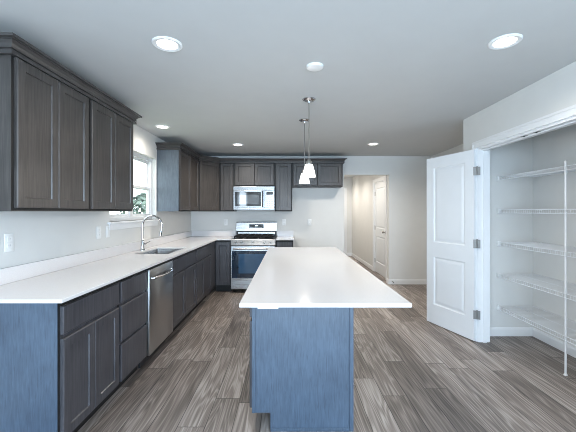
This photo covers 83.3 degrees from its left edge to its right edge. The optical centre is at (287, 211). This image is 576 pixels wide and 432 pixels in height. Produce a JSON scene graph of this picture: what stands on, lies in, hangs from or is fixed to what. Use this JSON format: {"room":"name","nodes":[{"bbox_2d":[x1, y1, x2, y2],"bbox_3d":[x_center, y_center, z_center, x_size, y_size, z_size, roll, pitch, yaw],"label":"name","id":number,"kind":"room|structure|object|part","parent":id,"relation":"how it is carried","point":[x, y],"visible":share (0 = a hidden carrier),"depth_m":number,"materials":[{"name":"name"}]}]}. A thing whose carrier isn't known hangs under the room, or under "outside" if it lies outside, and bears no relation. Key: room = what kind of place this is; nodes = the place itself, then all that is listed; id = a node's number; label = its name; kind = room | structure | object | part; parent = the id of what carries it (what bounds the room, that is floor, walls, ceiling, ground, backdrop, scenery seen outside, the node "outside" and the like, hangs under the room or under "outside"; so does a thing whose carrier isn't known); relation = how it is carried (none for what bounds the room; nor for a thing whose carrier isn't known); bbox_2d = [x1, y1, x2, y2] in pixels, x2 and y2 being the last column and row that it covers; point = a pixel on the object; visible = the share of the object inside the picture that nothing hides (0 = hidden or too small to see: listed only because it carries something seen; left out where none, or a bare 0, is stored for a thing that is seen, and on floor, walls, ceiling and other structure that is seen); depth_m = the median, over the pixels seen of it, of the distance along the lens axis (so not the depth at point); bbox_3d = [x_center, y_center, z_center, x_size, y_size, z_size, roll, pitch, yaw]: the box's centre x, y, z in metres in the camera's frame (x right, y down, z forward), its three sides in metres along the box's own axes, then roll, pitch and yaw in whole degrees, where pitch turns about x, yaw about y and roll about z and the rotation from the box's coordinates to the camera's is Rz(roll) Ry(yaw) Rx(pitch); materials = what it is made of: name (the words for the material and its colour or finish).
{"room":"kitchen","nodes":[
{"label":"kitchen","id":0,"kind":"room"},
{"bbox_2d":[0,124,190,268],"bbox_3d":[-1.910,0.165,3.325,0.120,2.440,13.890,0,0,0],"label":"wall","id":1,"kind":"structure","parent":0,"point":[38,235],"depth_m":2.81,"materials":[{"name":"paint"}]},
{"bbox_2d":[4,233,13,251],"bbox_3d":[-1.845,0.205,2.145,0.008,0.120,0.074,0,0,0],"label":"wall outlet","id":2,"kind":"object","parent":1,"relation":"attached to","point":[8,238],"visible":1,"depth_m":2.14,"materials":[{"name":"white plastic"}]},
{"bbox_2d":[0,55,88,210],"bbox_3d":[-1.687,-0.453,2.156,0.324,0.904,0.698,0,0,0],"label":"upper cabinet","id":3,"kind":"object","parent":1,"relation":"attached to","point":[44,121],"visible":0.87,"depth_m":2.01,"materials":[{"name":"grey wood"}]},
{"bbox_3d":[-1.534,-0.446,1.991,0.020,0.849,0.328,0,0,0],"label":"door","id":4,"kind":"part","parent":3,"relation":"part of","materials":[{"name":"grey wood"}]},
{"bbox_2d":[0,32,141,123],"bbox_3d":[-1.663,-0.917,2.513,0.371,0.090,1.547,0,0,0],"label":"crown molding","id":5,"kind":"structure","parent":3,"relation":"on","point":[11,43],"depth_m":2.13,"materials":[{"name":"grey wood"}]},
{"bbox_3d":[-1.534,-0.446,2.321,0.020,0.849,0.328,0,0,0],"label":"door","id":6,"kind":"part","parent":3,"relation":"part of","materials":[{"name":"grey wood"}]},
{"bbox_2d":[0,231,191,284],"bbox_3d":[-1.840,0.419,3.951,0.020,0.104,4.435,0,0,0],"label":"backsplash","id":7,"kind":"structure","parent":1,"relation":"attached to","point":[11,274],"depth_m":2.74,"materials":[{"name":"white stone"}]},
{"bbox_2d":[97,226,100,238],"bbox_3d":[-1.845,0.205,3.165,0.008,0.120,0.074,0,0,0],"label":"wall outlet","id":8,"kind":"object","parent":1,"relation":"attached to","point":[98,227],"visible":1,"depth_m":3.15,"materials":[{"name":"white plastic"}]},
{"bbox_2d":[106,226,109,237],"bbox_3d":[-1.845,0.205,3.325,0.009,0.120,0.074,0,0,0],"label":"light switch","id":9,"kind":"object","parent":1,"relation":"attached to","point":[107,227],"visible":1,"depth_m":3.31,"materials":[{"name":"white plastic"}]},
{"bbox_2d":[88,99,132,210],"bbox_3d":[-1.687,-0.453,2.861,0.324,0.904,0.713,0,0,0],"label":"upper cabinet","id":10,"kind":"object","parent":1,"relation":"attached to","point":[110,134],"visible":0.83,"depth_m":2.80,"materials":[{"name":"grey wood"}]},
{"bbox_3d":[-1.534,-0.446,2.692,0.020,0.849,0.335,0,0,0],"label":"door","id":11,"kind":"part","parent":10,"relation":"part of","materials":[{"name":"grey wood"}]},
{"bbox_3d":[-1.534,-0.446,3.030,0.020,0.849,0.335,0,0,0],"label":"door","id":12,"kind":"part","parent":10,"relation":"part of","materials":[{"name":"grey wood"}]},
{"bbox_2d":[107,152,158,229],"bbox_3d":[-1.897,-0.270,3.955,0.155,0.930,1.270,0,0,0],"label":"window","id":13,"kind":"structure","parent":1,"relation":"in","point":[124,221],"depth_m":4.17,"materials":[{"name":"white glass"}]},
{"bbox_3d":[-1.934,-0.134,3.665,0.022,0.398,0.520,0,0,0],"label":"sash","id":14,"kind":"part","parent":13,"relation":"part of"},
{"bbox_3d":[-1.867,0.152,3.955,0.095,0.085,1.270,0,0,0],"label":"sill","id":15,"kind":"part","parent":13,"relation":"part of","materials":[{"name":"white wood"}]},
{"bbox_3d":[-1.956,-0.491,4.245,0.022,0.398,0.520,0,0,0],"label":"sash","id":16,"kind":"part","parent":13,"relation":"part of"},
{"bbox_3d":[-1.934,-0.134,4.245,0.022,0.398,0.520,0,0,0],"label":"sash","id":17,"kind":"part","parent":13,"relation":"part of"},
{"bbox_2d":[157,150,198,210],"bbox_3d":[-1.687,-0.453,5.067,0.324,0.904,0.982,0,0,0],"label":"upper cabinet","id":18,"kind":"object","parent":1,"relation":"attached to","point":[177,171],"visible":0.94,"depth_m":4.58,"materials":[{"name":"grey wood"}]},
{"bbox_3d":[-1.697,-0.435,4.578,0.304,0.868,0.004,0,0,0],"label":"panel","id":19,"kind":"part","parent":18,"relation":"part of","materials":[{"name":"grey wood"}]},
{"bbox_3d":[-1.534,-0.446,4.834,0.020,0.849,0.468,0,0,0],"label":"door","id":20,"kind":"part","parent":18,"relation":"part of","materials":[{"name":"grey wood"}]},
{"bbox_3d":[-1.534,-0.446,5.304,0.020,0.849,0.468,0,0,0],"label":"door","id":21,"kind":"part","parent":18,"relation":"part of","materials":[{"name":"grey wood"}]},
{"bbox_2d":[155,142,346,163],"bbox_3d":[-0.531,-0.917,5.607,3.341,0.090,1.099,0,0,-27],"label":"crown molding","id":22,"kind":"structure","parent":18,"relation":"on","point":[181,146],"depth_m":5.80,"materials":[{"name":"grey wood"}]},
{"bbox_2d":[198,161,218,210],"bbox_3d":[-1.545,-0.453,5.864,0.606,0.904,0.608,0,0,0],"label":"upper cabinet","id":23,"kind":"object","parent":1,"relation":"attached to","point":[208,171],"visible":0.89,"depth_m":5.69,"materials":[{"name":"grey wood"}]},
{"bbox_2d":[119,192,145,213],"bbox_3d":[-6.912,0.467,15.530,2.299,2.843,2.229,0,0,0],"label":"tree","id":24,"kind":"object","parent":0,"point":[141,198],"visible":0.2,"depth_m":15.01,"materials":[{"name":"green plant"}]},
{"bbox_2d":[0,0,575,177],"bbox_3d":[0.440,-1.105,3.325,4.820,0.100,13.890,0,0,0],"label":"ceiling","id":25,"kind":"structure","parent":0,"point":[404,77],"depth_m":2.26,"materials":[{"name":"paint"}]},
{"bbox_2d":[155,125,169,128],"bbox_3d":[-1.560,-1.050,4.030,0.184,0.009,0.184,0,0,0],"label":"recessed light","id":26,"kind":"object","parent":25,"relation":"in","point":[156,126],"visible":1,"depth_m":4.01,"materials":[{"name":"white plastic"}]},
{"bbox_2d":[151,36,182,51],"bbox_3d":[-0.760,-1.050,2.040,0.184,0.009,0.184,0,0,0],"label":"recessed light","id":27,"kind":"object","parent":25,"relation":"in","point":[171,44],"visible":1,"depth_m":2.03,"materials":[{"name":"white plastic"}]},
{"bbox_2d":[299,118,309,183],"bbox_3d":[0.189,-0.690,3.730,0.127,0.731,0.127,0,0,0],"label":"pendant light","id":28,"kind":"object","parent":25,"relation":"hanging from","point":[302,180],"visible":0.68,"depth_m":3.71,"materials":[{"name":"white glass"}]},
{"bbox_3d":[0.189,-0.748,3.730,0.008,0.535,0.008,0,0,0],"label":"rod","id":29,"kind":"part","parent":28,"relation":"part of","materials":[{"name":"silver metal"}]},
{"bbox_3d":[0.189,-0.384,3.730,0.127,0.120,0.127,0,0,0],"label":"lamp shade","id":30,"kind":"part","parent":28,"relation":"part of","materials":[{"name":"white glass"}]},
{"bbox_2d":[302,97,315,177],"bbox_3d":[0.197,-0.690,3.040,0.127,0.731,0.127,0,0,0],"label":"pendant light","id":31,"kind":"object","parent":25,"relation":"hanging from","point":[308,172],"visible":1,"depth_m":3.00,"materials":[{"name":"white glass"}]},
{"bbox_3d":[0.197,-0.384,3.040,0.127,0.120,0.127,0,0,0],"label":"lamp shade","id":32,"kind":"part","parent":31,"relation":"part of","materials":[{"name":"white glass"}]},
{"bbox_2d":[306,62,322,71],"bbox_3d":[0.195,-1.046,2.350,0.124,0.019,0.124,0,0,0],"label":"smoke detector","id":33,"kind":"object","parent":25,"relation":"attached to","point":[314,66],"visible":1,"depth_m":2.32,"materials":[{"name":"white plastic"}]},
{"bbox_2d":[487,33,522,49],"bbox_3d":[1.345,-1.050,2.010,0.184,0.009,0.184,0,0,0],"label":"recessed light","id":34,"kind":"object","parent":25,"relation":"in","point":[507,39],"visible":1,"depth_m":2.00,"materials":[{"name":"white plastic"}]},
{"bbox_2d":[191,156,430,278],"bbox_3d":[0.440,0.165,6.230,4.580,2.440,0.120,0,0,0],"label":"wall","id":35,"kind":"structure","parent":0,"point":[406,175],"depth_m":6.17,"materials":[{"name":"paint"}]},
{"bbox_2d":[192,231,236,235],"bbox_3d":[-1.404,0.419,6.160,0.850,0.104,0.020,0,0,0],"label":"backsplash","id":36,"kind":"structure","parent":35,"relation":"attached to","point":[194,233],"depth_m":6.15,"materials":[{"name":"white stone"}]},
{"bbox_2d":[219,163,236,210],"bbox_3d":[-1.107,-0.453,6.007,0.265,0.904,0.324,0,0,0],"label":"upper cabinet","id":37,"kind":"object","parent":35,"relation":"attached to","point":[226,170],"visible":0.94,"depth_m":5.85,"materials":[{"name":"grey wood"}]},
{"bbox_2d":[234,163,274,185],"bbox_3d":[-0.606,-0.678,6.007,0.738,0.454,0.324,0,0,0],"label":"upper cabinet","id":38,"kind":"object","parent":35,"relation":"attached to","point":[245,174],"visible":0.9,"depth_m":5.85,"materials":[{"name":"grey wood"}]},
{"bbox_3d":[-0.781,-0.670,5.854,0.348,0.399,0.020,0,0,0],"label":"door","id":39,"kind":"part","parent":38,"relation":"part of","materials":[{"name":"grey wood"}]},
{"bbox_2d":[233,186,274,209],"bbox_3d":[-0.606,-0.239,5.936,0.734,0.418,0.459,0,0,0],"label":"microwave oven","id":40,"kind":"object","parent":38,"relation":"attached to","point":[244,197],"visible":0.98,"depth_m":5.75,"materials":[{"name":"metal"}]},
{"bbox_3d":[-0.712,-0.220,5.752,0.462,0.256,0.002,0,0,0],"label":"door glass","id":41,"kind":"part","parent":40,"relation":"part of","materials":[{"name":"black glass"}]},
{"bbox_3d":[-0.692,-0.221,5.764,0.561,0.312,0.022,0,0,0],"label":"door","id":42,"kind":"part","parent":40,"relation":"part of","materials":[{"name":"silver metal"}]},
{"bbox_3d":[-0.606,-0.413,5.764,0.732,0.067,0.022,0,0,0],"label":"vent panel","id":43,"kind":"part","parent":40,"relation":"part of","materials":[{"name":"silver metal"}]},
{"bbox_3d":[-0.606,-0.046,5.764,0.732,0.031,0.022,0,0,0],"label":"trim","id":44,"kind":"part","parent":40,"relation":"part of","materials":[{"name":"silver metal"}]},
{"bbox_3d":[-0.324,-0.221,5.764,0.168,0.312,0.022,0,0,0],"label":"control panel","id":45,"kind":"part","parent":40,"relation":"part of","materials":[{"name":"silver metal"}]},
{"bbox_3d":[-0.431,-0.670,5.854,0.348,0.399,0.020,0,0,0],"label":"door","id":46,"kind":"part","parent":38,"relation":"part of","materials":[{"name":"grey wood"}]},
{"bbox_2d":[275,163,291,210],"bbox_3d":[-0.081,-0.453,6.007,0.312,0.904,0.324,0,0,0],"label":"upper cabinet","id":47,"kind":"object","parent":35,"relation":"attached to","point":[283,171],"visible":0.98,"depth_m":5.85,"materials":[{"name":"grey wood"}]},
{"bbox_2d":[277,231,293,235],"bbox_3d":[-0.052,0.419,6.160,0.314,0.104,0.020,0,0,0],"label":"backsplash","id":48,"kind":"structure","parent":35,"relation":"attached to","point":[279,233],"depth_m":6.15,"materials":[{"name":"white stone"}]},
{"bbox_2d":[292,163,342,187],"bbox_3d":[0.532,-0.675,6.007,0.915,0.460,0.324,0,0,0],"label":"upper cabinet","id":49,"kind":"object","parent":35,"relation":"attached to","point":[328,175],"visible":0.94,"depth_m":5.85,"materials":[{"name":"grey wood"}]},
{"bbox_3d":[0.313,-0.667,5.854,0.436,0.405,0.020,0,0,0],"label":"door","id":50,"kind":"part","parent":49,"relation":"part of","materials":[{"name":"grey wood"}]},
{"bbox_3d":[0.752,-0.667,5.854,0.436,0.405,0.020,0,0,0],"label":"door","id":51,"kind":"part","parent":49,"relation":"part of","materials":[{"name":"grey wood"}]},
{"bbox_2d":[386,278,426,283],"bbox_3d":[2.320,1.337,6.223,0.821,0.095,0.134,0,0,0],"label":"baseboard","id":52,"kind":"structure","parent":35,"relation":"attached to","point":[388,281],"depth_m":6.16,"materials":[{"name":"white wood"}]},
{"bbox_2d":[78,256,575,431],"bbox_3d":[0.440,1.435,3.325,4.820,0.100,13.890,0,0,0],"label":"floor","id":53,"kind":"structure","parent":0,"point":[412,373],"depth_m":2.65,"materials":[{"name":"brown wood"}]},
{"bbox_2d":[0,281,118,431],"bbox_3d":[-1.539,0.939,2.067,0.618,0.892,0.625,0,0,0],"label":"base cabinet","id":54,"kind":"object","parent":53,"relation":"on","point":[59,362],"visible":0.88,"depth_m":1.76,"materials":[{"name":"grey wood"}]},
{"bbox_3d":[-1.548,0.939,1.757,0.597,0.892,0.006,0,0,0],"label":"panel","id":55,"kind":"part","parent":54,"relation":"part of","materials":[{"name":"grey wood"}]},
{"bbox_3d":[-1.240,0.980,1.922,0.020,0.560,0.292,0,0,0],"label":"door","id":56,"kind":"part","parent":54,"relation":"part of","materials":[{"name":"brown wood"}]},
{"bbox_3d":[-1.250,0.884,2.070,0.001,0.778,0.617,0,0,0],"label":"frame","id":57,"kind":"part","parent":54,"relation":"part of","materials":[{"name":"grey wood"}]},
{"bbox_3d":[-1.240,0.599,2.070,0.020,0.155,0.587,0,0,0],"label":"drawer","id":58,"kind":"part","parent":54,"relation":"part of","materials":[{"name":"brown wood"}]},
{"bbox_3d":[-1.240,0.980,2.217,0.020,0.560,0.292,0,0,0],"label":"door","id":59,"kind":"part","parent":54,"relation":"part of","materials":[{"name":"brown wood"}]},
{"bbox_2d":[108,270,146,398],"bbox_3d":[-1.539,0.939,2.610,0.618,0.892,0.461,0,0,0],"label":"base cabinet","id":60,"kind":"object","parent":53,"relation":"on","point":[132,305],"visible":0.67,"depth_m":2.56,"materials":[{"name":"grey wood"}]},
{"bbox_3d":[-1.250,0.884,2.610,0.001,0.778,0.459,0,0,0],"label":"frame","id":61,"kind":"part","parent":60,"relation":"part of","materials":[{"name":"grey wood"}]},
{"bbox_3d":[-1.240,1.123,2.610,0.020,0.274,0.429,0,0,0],"label":"drawer","id":62,"kind":"part","parent":60,"relation":"part of","materials":[{"name":"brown wood"}]},
{"bbox_3d":[-1.240,0.831,2.610,0.020,0.262,0.429,0,0,0],"label":"drawer","id":63,"kind":"part","parent":60,"relation":"part of","materials":[{"name":"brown wood"}]},
{"bbox_3d":[-1.240,0.599,2.610,0.020,0.155,0.429,0,0,0],"label":"drawer","id":64,"kind":"part","parent":60,"relation":"part of","materials":[{"name":"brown wood"}]},
{"bbox_2d":[138,259,173,367],"bbox_3d":[-1.479,0.946,3.140,0.642,0.879,0.592,0,0,0],"label":"dishwasher","id":65,"kind":"object","parent":53,"relation":"on","point":[159,290],"visible":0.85,"depth_m":3.06,"materials":[{"name":"metal"}]},
{"bbox_3d":[-1.308,1.331,3.140,0.015,0.091,0.588,0,0,0],"label":"toe panel","id":66,"kind":"part","parent":65,"relation":"part of","materials":[{"name":"plastic"}]},
{"bbox_3d":[-1.234,0.893,3.140,0.031,0.753,0.590,0,0,0],"label":"door panel","id":67,"kind":"part","parent":65,"relation":"part of","materials":[{"name":"silver metal"}]},
{"bbox_3d":[-1.190,0.597,3.140,0.063,0.022,0.513,0,0,0],"label":"handle","id":68,"kind":"part","parent":65,"relation":"part of","materials":[{"name":"silver metal"}]},
{"bbox_2d":[165,249,195,339],"bbox_3d":[-1.539,0.939,3.893,0.618,0.892,0.905,0,0,0],"label":"base cabinet","id":69,"kind":"object","parent":53,"relation":"on","point":[184,272],"visible":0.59,"depth_m":3.85,"materials":[{"name":"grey wood"}]},
{"bbox_2d":[0,236,233,302],"bbox_3d":[-1.414,0.482,3.951,0.870,0.022,4.435,0,0,0],"label":"countertop","id":70,"kind":"structure","parent":69,"relation":"on","point":[60,286],"depth_m":2.35,"materials":[{"name":"white stone"}]},
{"bbox_2d":[140,215,162,250],"bbox_3d":[-1.656,0.257,3.930,0.276,0.429,0.058,0,0,0],"label":"kitchen faucet","id":71,"kind":"object","parent":70,"relation":"on","point":[157,217],"visible":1,"depth_m":3.92,"materials":[{"name":"silver metal"}]},
{"bbox_2d":[140,240,144,250],"bbox_3d":[-1.765,0.406,3.930,0.058,0.130,0.058,0,0,0],"label":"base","id":72,"kind":"object","parent":71,"relation":"on","point":[142,241],"depth_m":3.91,"materials":[{"name":"silver metal"}]},
{"bbox_3d":[-1.647,0.197,3.930,0.259,0.309,0.023,0,0,0],"label":"gooseneck spout","id":73,"kind":"part","parent":71,"relation":"part of","materials":[{"name":"silver metal"}]},
{"bbox_2d":[142,249,180,253],"bbox_3d":[-1.520,0.589,3.920,0.420,0.192,0.680,0,0,0],"label":"sink","id":74,"kind":"object","parent":70,"relation":"in","point":[157,251],"visible":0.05,"depth_m":4.24,"materials":[{"name":"silver metal"}]},
{"bbox_3d":[-1.240,0.980,3.675,0.020,0.560,0.435,0,0,0],"label":"door","id":75,"kind":"part","parent":69,"relation":"part of","materials":[{"name":"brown wood"}]},
{"bbox_3d":[-1.240,0.980,4.112,0.020,0.560,0.435,0,0,0],"label":"door","id":76,"kind":"part","parent":69,"relation":"part of","materials":[{"name":"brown wood"}]},
{"bbox_2d":[189,243,211,313],"bbox_3d":[-1.539,0.939,4.793,0.618,0.892,0.894,0,0,0],"label":"base cabinet","id":77,"kind":"object","parent":53,"relation":"on","point":[203,262],"visible":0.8,"depth_m":4.73,"materials":[{"name":"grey wood"}]},
{"bbox_3d":[-1.240,0.980,4.577,0.020,0.560,0.430,0,0,0],"label":"door","id":78,"kind":"part","parent":77,"relation":"part of","materials":[{"name":"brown wood"}]},
{"bbox_3d":[-1.240,0.599,4.793,0.020,0.155,0.862,0,0,0],"label":"drawer","id":79,"kind":"part","parent":77,"relation":"part of","materials":[{"name":"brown wood"}]},
{"bbox_3d":[-1.240,0.980,5.009,0.020,0.560,0.430,0,0,0],"label":"door","id":80,"kind":"part","parent":77,"relation":"part of","materials":[{"name":"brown wood"}]},
{"bbox_2d":[206,241,214,296],"bbox_3d":[-1.548,0.939,5.405,0.597,0.892,0.328,0,0,0],"label":"cabinet filler","id":81,"kind":"object","parent":53,"relation":"on","point":[212,243],"visible":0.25,"depth_m":5.44,"materials":[{"name":"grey wood"}]},
{"bbox_2d":[215,240,231,290],"bbox_3d":[-1.115,0.939,5.859,0.271,0.892,0.618,0,0,0],"label":"base cabinet","id":82,"kind":"object","parent":53,"relation":"on","point":[222,247],"visible":0.89,"depth_m":5.56,"materials":[{"name":"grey wood"}]},
{"bbox_3d":[-1.115,0.890,5.559,0.239,0.739,0.020,0,0,0],"label":"door","id":83,"kind":"part","parent":82,"relation":"part of","materials":[{"name":"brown wood"}]},
{"bbox_2d":[231,222,276,291],"bbox_3d":[-0.594,0.789,5.803,0.758,1.192,0.725,0,0,0],"label":"gas range","id":84,"kind":"object","parent":53,"relation":"on","point":[252,241],"visible":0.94,"depth_m":5.50,"materials":[{"name":"metal"}]},
{"bbox_3d":[-0.594,1.236,5.521,0.754,0.167,0.044,0,0,0],"label":"storage drawer","id":85,"kind":"part","parent":84,"relation":"part of","materials":[{"name":"silver metal"}]},
{"bbox_2d":[231,246,274,278],"bbox_3d":[-0.594,0.868,5.492,0.754,0.559,0.103,0,0,0],"label":"oven","id":86,"kind":"object","parent":84,"relation":"in","point":[245,260],"depth_m":5.49,"materials":[{"name":"silver metal"}]},
{"bbox_3d":[-0.594,0.525,5.523,0.758,0.109,0.044,0,0,0],"label":"control panel","id":87,"kind":"part","parent":84,"relation":"part of","materials":[{"name":"silver metal"}]},
{"bbox_2d":[238,232,274,233],"bbox_3d":[-0.594,0.407,6.110,0.698,0.045,0.006,0,0,0],"label":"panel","id":88,"kind":"object","parent":84,"relation":"in","point":[238,232],"depth_m":6.11,"materials":[{"name":"silver metal"}]},
{"bbox_3d":[-0.594,0.275,6.099,0.270,0.070,0.012,0,0,0],"label":"display panel","id":89,"kind":"part","parent":84,"relation":"part of","materials":[{"name":"black glass"}]},
{"bbox_2d":[276,240,292,246],"bbox_3d":[-0.059,0.939,5.859,0.298,0.892,0.618,0,0,0],"label":"base cabinet","id":90,"kind":"object","parent":53,"relation":"on","point":[279,243],"visible":0.26,"depth_m":5.55,"materials":[{"name":"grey wood"}]},
{"bbox_3d":[-0.059,0.599,5.559,0.266,0.155,0.020,0,0,0],"label":"drawer","id":91,"kind":"part","parent":90,"relation":"part of","materials":[{"name":"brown wood"}]},
{"bbox_2d":[276,236,293,239],"bbox_3d":[-0.052,0.482,5.852,0.314,0.022,0.634,0,0,0],"label":"countertop","id":92,"kind":"structure","parent":90,"relation":"on","point":[278,237],"depth_m":5.65,"materials":[{"name":"white stone"}]},
{"bbox_2d":[250,308,353,431],"bbox_3d":[0.083,0.939,3.141,0.660,0.892,2.208,0,0,0],"label":"kitchen island","id":93,"kind":"object","parent":53,"relation":"on","point":[302,359],"visible":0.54,"depth_m":2.04,"materials":[{"name":"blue wood"}]},
{"bbox_3d":[-0.236,0.978,2.248,0.020,0.555,0.350,0,0,0],"label":"door","id":94,"kind":"part","parent":93,"relation":"part of","materials":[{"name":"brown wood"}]},
{"bbox_3d":[-0.216,0.882,2.042,0.021,0.776,0.005,0,0,0],"label":"corner trim","id":95,"kind":"part","parent":93,"relation":"part of","materials":[{"name":"grey wood"}]},
{"bbox_3d":[0.139,1.375,2.041,0.498,0.020,0.008,0,0,0],"label":"shoe molding","id":96,"kind":"part","parent":93,"relation":"part of","materials":[{"name":"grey wood"}]},
{"bbox_2d":[239,247,411,307],"bbox_3d":[0.193,0.482,2.967,0.885,0.022,2.616,0,0,0],"label":"island countertop","id":97,"kind":"structure","parent":93,"relation":"on","point":[286,277],"depth_m":2.12,"materials":[{"name":"white stone"}]},
{"bbox_3d":[0.401,0.940,2.042,0.025,0.891,0.005,0,0,0],"label":"corner trim","id":98,"kind":"part","parent":93,"relation":"part of","materials":[{"name":"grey wood"}]},
{"bbox_2d":[563,161,567,375],"bbox_3d":[2.348,0.477,2.740,0.030,1.816,0.029,0,0,0],"label":"support pole","id":99,"kind":"object","parent":53,"relation":"on","point":[565,162],"visible":1,"depth_m":2.73,"materials":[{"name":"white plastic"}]},
{"bbox_2d":[344,178,351,252],"bbox_3d":[1.780,0.165,10.210,1.900,2.440,0.120,0,0,0],"label":"wall","id":100,"kind":"structure","parent":0,"point":[347,181],"depth_m":10.15,"materials":[{"name":"paint"}]},
{"bbox_2d":[344,188,346,254],"bbox_3d":[1.400,0.320,10.141,0.880,2.130,0.018,0,0,0],"label":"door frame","id":101,"kind":"structure","parent":100,"relation":"attached to","point":[345,189],"depth_m":10.13,"materials":[{"name":"white wood"}]},
{"bbox_2d":[352,175,385,265],"bbox_3d":[2.060,0.165,8.220,0.120,2.440,3.860,0,0,0],"label":"wall","id":102,"kind":"structure","parent":0,"point":[362,185],"depth_m":8.58,"materials":[{"name":"paint"}]},
{"bbox_2d":[351,253,372,269],"bbox_3d":[1.993,1.337,8.860,0.014,0.095,2.580,0,0,0],"label":"baseboard","id":103,"kind":"structure","parent":102,"relation":"attached to","point":[365,263],"depth_m":8.55,"materials":[{"name":"white wood"}]},
{"bbox_2d":[375,181,384,276],"bbox_3d":[1.992,0.363,7.068,0.105,2.020,0.902,0,0,0],"label":"door","id":104,"kind":"structure","parent":102,"relation":"in","point":[379,187],"depth_m":7.05,"materials":[{"name":"white paint"}]},
{"bbox_2d":[373,175,386,279],"bbox_3d":[2.049,0.328,7.050,0.142,2.114,1.048,0,0,0],"label":"door frame","id":105,"kind":"structure","parent":102,"relation":"attached to","point":[384,178],"depth_m":6.79,"materials":[{"name":"white wood"}]},
{"bbox_2d":[431,124,575,346],"bbox_3d":[2.790,0.165,3.325,0.120,2.440,13.650,0,0,0],"label":"wall","id":106,"kind":"structure","parent":0,"point":[551,149],"depth_m":3.33,"materials":[{"name":"paint"}]},
{"bbox_2d":[497,305,575,345],"bbox_3d":[2.526,1.067,2.674,0.406,0.053,1.869,0,0,0],"label":"wire shelf","id":107,"kind":"object","parent":106,"relation":"attached to","point":[549,323],"visible":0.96,"depth_m":3.06,"materials":[{"name":"white metal"}]},
{"bbox_2d":[497,273,575,301],"bbox_3d":[2.526,0.709,2.674,0.406,0.053,1.869,0,0,0],"label":"wire shelf","id":108,"kind":"object","parent":106,"relation":"attached to","point":[526,278],"visible":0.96,"depth_m":3.19,"materials":[{"name":"white metal"}]},
{"bbox_2d":[497,241,575,257],"bbox_3d":[2.526,0.355,2.674,0.406,0.053,1.869,0,0,0],"label":"wire shelf","id":109,"kind":"object","parent":106,"relation":"attached to","point":[570,249],"visible":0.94,"depth_m":3.11,"materials":[{"name":"white metal"}]},
{"bbox_2d":[497,164,575,180],"bbox_3d":[2.526,-0.366,2.674,0.406,0.053,1.869,0,0,0],"label":"wire shelf","id":110,"kind":"object","parent":106,"relation":"attached to","point":[570,168],"visible":0.97,"depth_m":3.15,"materials":[{"name":"white metal"}]},
{"bbox_2d":[497,209,575,213],"bbox_3d":[2.526,-0.003,2.674,0.406,0.053,1.869,0,0,0],"label":"wire shelf","id":111,"kind":"object","parent":106,"relation":"attached to","point":[499,211],"visible":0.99,"depth_m":3.03,"materials":[{"name":"white metal"}]},
{"bbox_2d":[533,328,575,357],"bbox_3d":[2.723,1.337,2.665,0.014,0.095,1.890,0,0,0],"label":"baseboard","id":112,"kind":"structure","parent":106,"relation":"attached to","point":[571,350],"depth_m":3.31,"materials":[{"name":"white wood"}]},
{"bbox_2d":[490,137,532,326],"bbox_3d":[2.434,0.165,3.670,0.592,2.440,0.120,0,0,0],"label":"wall","id":113,"kind":"structure","parent":0,"point":[516,157],"depth_m":3.61,"materials":[{"name":"paint"}]},
{"bbox_2d":[490,327,532,335],"bbox_3d":[2.434,1.337,3.603,0.592,0.095,0.014,0,0,0],"label":"baseboard","id":114,"kind":"structure","parent":113,"relation":"attached to","point":[494,331],"depth_m":3.60,"materials":[{"name":"white wood"}]},
{"bbox_2d":[463,61,575,151],"bbox_3d":[2.078,0.165,0.115,0.120,2.440,7.230,0,0,0],"label":"wall","id":115,"kind":"structure","parent":0,"point":[556,91],"depth_m":2.75,"materials":[{"name":"paint"}]},
{"bbox_2d":[427,149,479,340],"bbox_3d":[1.881,0.357,3.743,0.048,2.032,0.731,0,0,-19],"label":"door","id":116,"kind":"structure","parent":115,"relation":"in","point":[453,243],"depth_m":3.69,"materials":[{"name":"white paint"}]},
{"bbox_2d":[472,104,575,342],"bbox_3d":[2.067,0.321,2.713,0.142,2.129,1.615,0,0,0],"label":"door frame","id":117,"kind":"structure","parent":115,"relation":"attached to","point":[565,117],"depth_m":3.42,"materials":[{"name":"white wood"}]}
]}

